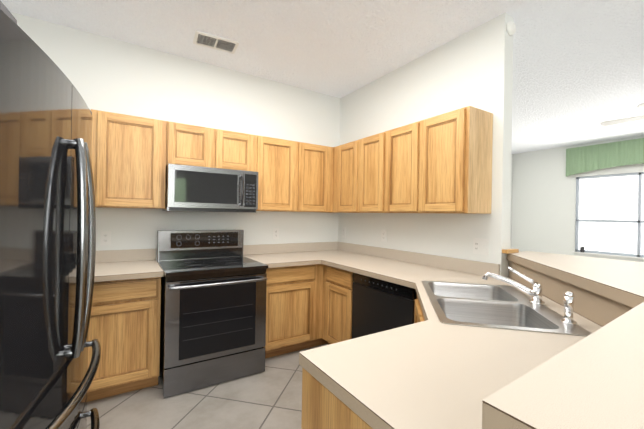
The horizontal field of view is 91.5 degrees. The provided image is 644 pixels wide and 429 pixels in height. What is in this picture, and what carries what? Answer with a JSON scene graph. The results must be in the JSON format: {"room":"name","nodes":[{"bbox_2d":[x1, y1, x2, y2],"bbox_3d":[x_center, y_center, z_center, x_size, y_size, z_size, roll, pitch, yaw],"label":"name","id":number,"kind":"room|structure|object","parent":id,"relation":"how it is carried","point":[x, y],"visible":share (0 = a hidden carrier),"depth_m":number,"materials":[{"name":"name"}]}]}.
{"room":"kitchen","nodes":[
{"label":"kitchen","id":0,"kind":"room"},
{"bbox_2d":[10,12,339,260],"bbox_3d":[-1.296,-0.098,3.184,3.500,2.877,0.120,1,0,-32],"label":"wall","id":1,"kind":"structure","parent":0,"point":[104,73],"depth_m":3.08,"materials":[{"name":"white paint"}]},
{"bbox_2d":[100,231,110,244],"bbox_3d":[-1.887,0.205,2.735,0.075,0.124,0.009,1,0,-32],"label":"electrical outlet","id":2,"kind":"object","parent":1,"relation":"attached to","point":[105,237],"visible":1,"depth_m":2.73,"materials":[{"name":"white plastic"}]},
{"bbox_2d":[91,109,330,212],"bbox_3d":[-0.786,-0.420,3.240,2.581,0.759,0.317,1,0,-32],"label":"upper cabinet","id":3,"kind":"object","parent":1,"relation":"attached to","point":[131,155],"depth_m":2.81,"materials":[{"name":"brown wood"}]},
{"bbox_2d":[162,164,257,211],"bbox_3d":[-1.048,-0.224,2.982,0.790,0.393,0.478,1,0,-32],"label":"microwave","id":4,"kind":"object","parent":3,"relation":"attached to","point":[198,189],"visible":1,"depth_m":2.80,"materials":[{"name":"silver metal"}]},
{"bbox_2d":[273,228,278,238],"bbox_3d":[-0.527,0.220,3.596,0.075,0.124,0.009,1,0,-32],"label":"electrical outlet","id":5,"kind":"object","parent":1,"relation":"attached to","point":[275,233],"visible":1,"depth_m":3.59,"materials":[{"name":"white plastic"}]},
{"bbox_2d":[87,343,326,428],"bbox_3d":[2.587,1.457,2.082,9.170,0.100,7.280,1,0,-32],"label":"floor","id":6,"kind":"structure","parent":0,"point":[270,397],"depth_m":2.21,"materials":[{"name":"tile"}]},
{"bbox_2d":[0,0,100,428],"bbox_3d":[-1.330,0.402,1.041,0.942,1.872,0.973,1,0,-25],"label":"refrigerator","id":7,"kind":"object","parent":6,"relation":"on","point":[47,238],"visible":1,"depth_m":0.98,"materials":[{"name":"black metal"}]},
{"bbox_2d":[87,277,160,401],"bbox_3d":[-1.869,0.894,2.373,1.095,0.873,0.648,1,0,-32],"label":"base cabinet","id":8,"kind":"object","parent":6,"relation":"on","point":[124,327],"visible":0.42,"depth_m":2.28,"materials":[{"name":"brown wood"}]},
{"bbox_2d":[94,249,163,281],"bbox_3d":[-1.843,0.385,2.356,1.105,0.142,0.697,1,0,-32],"label":"countertop","id":9,"kind":"structure","parent":8,"relation":"on","point":[112,265],"depth_m":2.59,"materials":[{"name":"laminate"}]},
{"bbox_2d":[157,230,267,397],"bbox_3d":[-0.982,0.751,2.757,0.788,1.190,0.800,1,0,-32],"label":"range","id":10,"kind":"object","parent":6,"relation":"on","point":[213,310],"visible":1,"depth_m":2.50,"materials":[{"name":"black metal"}]},
{"bbox_2d":[265,264,316,357],"bbox_3d":[-0.483,0.919,3.249,0.575,0.872,0.648,1,0,-32],"label":"base cabinet","id":11,"kind":"object","parent":6,"relation":"on","point":[308,306],"depth_m":3.00,"materials":[{"name":"brown wood"}]},
{"bbox_2d":[243,243,318,267],"bbox_3d":[-0.463,0.409,3.224,0.575,0.141,0.703,1,0,-32],"label":"countertop","id":12,"kind":"structure","parent":11,"relation":"on","point":[289,254],"depth_m":3.41,"materials":[{"name":"laminate"}]},
{"bbox_2d":[321,264,352,344],"bbox_3d":[0.395,0.934,3.144,0.648,0.872,0.512,1,0,-32],"label":"base cabinet","id":13,"kind":"object","parent":6,"relation":"on","point":[336,283],"depth_m":2.97,"materials":[{"name":"brown wood"}]},
{"bbox_2d":[301,296,424,428],"bbox_3d":[0.723,0.938,1.488,1.865,0.873,1.237,1,0,-32],"label":"base cabinet","id":14,"kind":"object","parent":6,"relation":"on","point":[323,407],"visible":0.21,"depth_m":0.90,"materials":[{"name":"brown wood"}]},
{"bbox_2d":[299,242,535,281],"bbox_3d":[0.720,0.468,2.593,0.750,0.381,3.037,1,0,-32],"label":"backsplash","id":15,"kind":"structure","parent":14,"relation":"on","point":[330,253],"depth_m":3.13,"materials":[{"name":"laminate"}]},
{"bbox_2d":[299,258,601,428],"bbox_3d":[0.434,0.484,1.277,1.140,0.337,1.206,1,0,-32],"label":"countertop","id":16,"kind":"structure","parent":14,"relation":"on","point":[468,345],"depth_m":1.05,"materials":[{"name":"laminate"}]},
{"bbox_2d":[422,281,591,335],"bbox_3d":[0.861,0.559,1.674,0.993,0.204,0.993,1,0,-32],"label":"sink","id":17,"kind":"object","parent":16,"relation":"in","point":[474,308],"depth_m":1.63,"materials":[{"name":"metal"}]},
{"bbox_2d":[482,267,576,324],"bbox_3d":[1.031,0.369,1.558,0.281,0.180,0.460,1,0,-32],"label":"faucet","id":18,"kind":"object","parent":16,"relation":"on","point":[549,314],"depth_m":1.60,"materials":[{"name":"silver metal"}]},
{"bbox_2d":[352,272,416,338],"bbox_3d":[0.709,0.941,2.625,0.638,0.868,0.685,1,0,-32],"label":"dishwasher","id":19,"kind":"object","parent":6,"relation":"on","point":[378,305],"visible":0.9,"depth_m":2.46,"materials":[{"name":"black plastic"}]},
{"bbox_2d":[509,261,632,326],"bbox_3d":[1.256,0.861,1.707,0.980,1.046,0.958,1,0,-32],"label":"wall","id":20,"kind":"structure","parent":6,"relation":"on","point":[600,310],"depth_m":1.25,"materials":[{"name":"beige paint"}]},
{"bbox_2d":[482,249,643,428],"bbox_3d":[1.043,0.291,1.311,2.300,0.080,1.387,1,0,-32],"label":"bar","id":21,"kind":"object","parent":20,"relation":"on","point":[594,380],"visible":1,"depth_m":0.53,"materials":[{"name":"laminate"}]},
{"bbox_2d":[1,0,643,153],"bbox_3d":[2.638,-1.520,2.085,9.170,0.100,7.280,1,0,-32],"label":"ceiling","id":22,"kind":"structure","parent":0,"point":[578,72],"depth_m":2.71,"materials":[{"name":"white paint"}]},
{"bbox_2d":[193,30,238,53],"bbox_3d":[-0.941,-1.524,2.785,0.360,0.013,0.215,1,0,-28],"label":"ceiling vent","id":23,"kind":"object","parent":22,"relation":"in","point":[204,39],"visible":0.98,"depth_m":2.77,"materials":[{"name":"white metal"}]},
{"bbox_2d":[600,103,643,125],"bbox_3d":[3.905,-1.199,3.479,1.274,0.493,1.246,1,0,-32],"label":"ceiling fan","id":24,"kind":"object","parent":22,"relation":"hanging from","point":[618,121],"visible":1,"depth_m":3.79,"materials":[{"name":"grey"}]},
{"bbox_2d":[338,12,513,277],"bbox_3d":[0.640,-0.064,3.509,0.120,2.877,2.760,1,0,-32],"label":"wall","id":25,"kind":"structure","parent":0,"point":[473,67],"depth_m":2.71,"materials":[{"name":"white paint"}]},
{"bbox_2d":[342,227,345,237],"bbox_3d":[0.275,0.226,3.956,0.009,0.124,0.075,1,0,-32],"label":"electrical outlet","id":26,"kind":"object","parent":25,"relation":"attached to","point":[343,232],"visible":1,"depth_m":3.95,"materials":[{"name":"white plastic"}]},
{"bbox_2d":[381,230,386,241],"bbox_3d":[0.660,0.228,3.348,0.009,0.124,0.075,1,0,-32],"label":"electrical outlet","id":27,"kind":"object","parent":25,"relation":"attached to","point":[383,235],"visible":1,"depth_m":3.34,"materials":[{"name":"white plastic"}]},
{"bbox_2d":[331,106,492,213],"bbox_3d":[0.706,-0.395,2.999,0.317,0.759,1.680,1,0,-32],"label":"upper cabinet","id":28,"kind":"object","parent":25,"relation":"attached to","point":[441,163],"depth_m":2.54,"materials":[{"name":"brown wood"}]},
{"bbox_2d":[473,238,488,254],"bbox_3d":[1.233,0.249,2.438,0.012,0.124,0.125,1,0,-32],"label":"outlet","id":29,"kind":"object","parent":25,"relation":"attached to","point":[480,246],"visible":1,"depth_m":2.44,"materials":[{"name":"white plastic"}]},
{"bbox_2d":[506,21,515,35],"bbox_3d":[1.413,-1.389,2.337,0.100,0.100,0.052,1,0,-32],"label":"smoke detector","id":30,"kind":"object","parent":25,"relation":"attached to","point":[511,28],"visible":1,"depth_m":2.32,"materials":[{"name":"white plastic"}]},
{"bbox_2d":[510,154,512,248],"bbox_3d":[2.278,-0.033,6.109,5.430,2.877,0.120,1,0,-32],"label":"wall","id":31,"kind":"structure","parent":0,"point":[511,199],"depth_m":7.43,"materials":[{"name":"white paint"}]},
{"bbox_2d":[511,135,643,261],"bbox_3d":[6.468,0.037,4.453,0.120,2.877,7.160,1,0,-32],"label":"wall","id":32,"kind":"structure","parent":0,"point":[543,203],"depth_m":6.82,"materials":[{"name":"white paint"}]},
{"bbox_2d":[566,138,643,176],"bbox_3d":[5.639,-1.062,5.580,0.105,0.568,2.158,1,0,-32],"label":"valance","id":33,"kind":"object","parent":32,"relation":"attached to","point":[599,156],"visible":1,"depth_m":5.95,"materials":[{"name":"green fabric"}]},
{"bbox_2d":[572,172,643,258],"bbox_3d":[5.789,0.005,5.686,0.350,2.320,2.870,1,0,-32],"label":"window","id":34,"kind":"structure","parent":32,"relation":"in","point":[610,198],"depth_m":6.07,"materials":[{"name":"white glass"}]}
]}

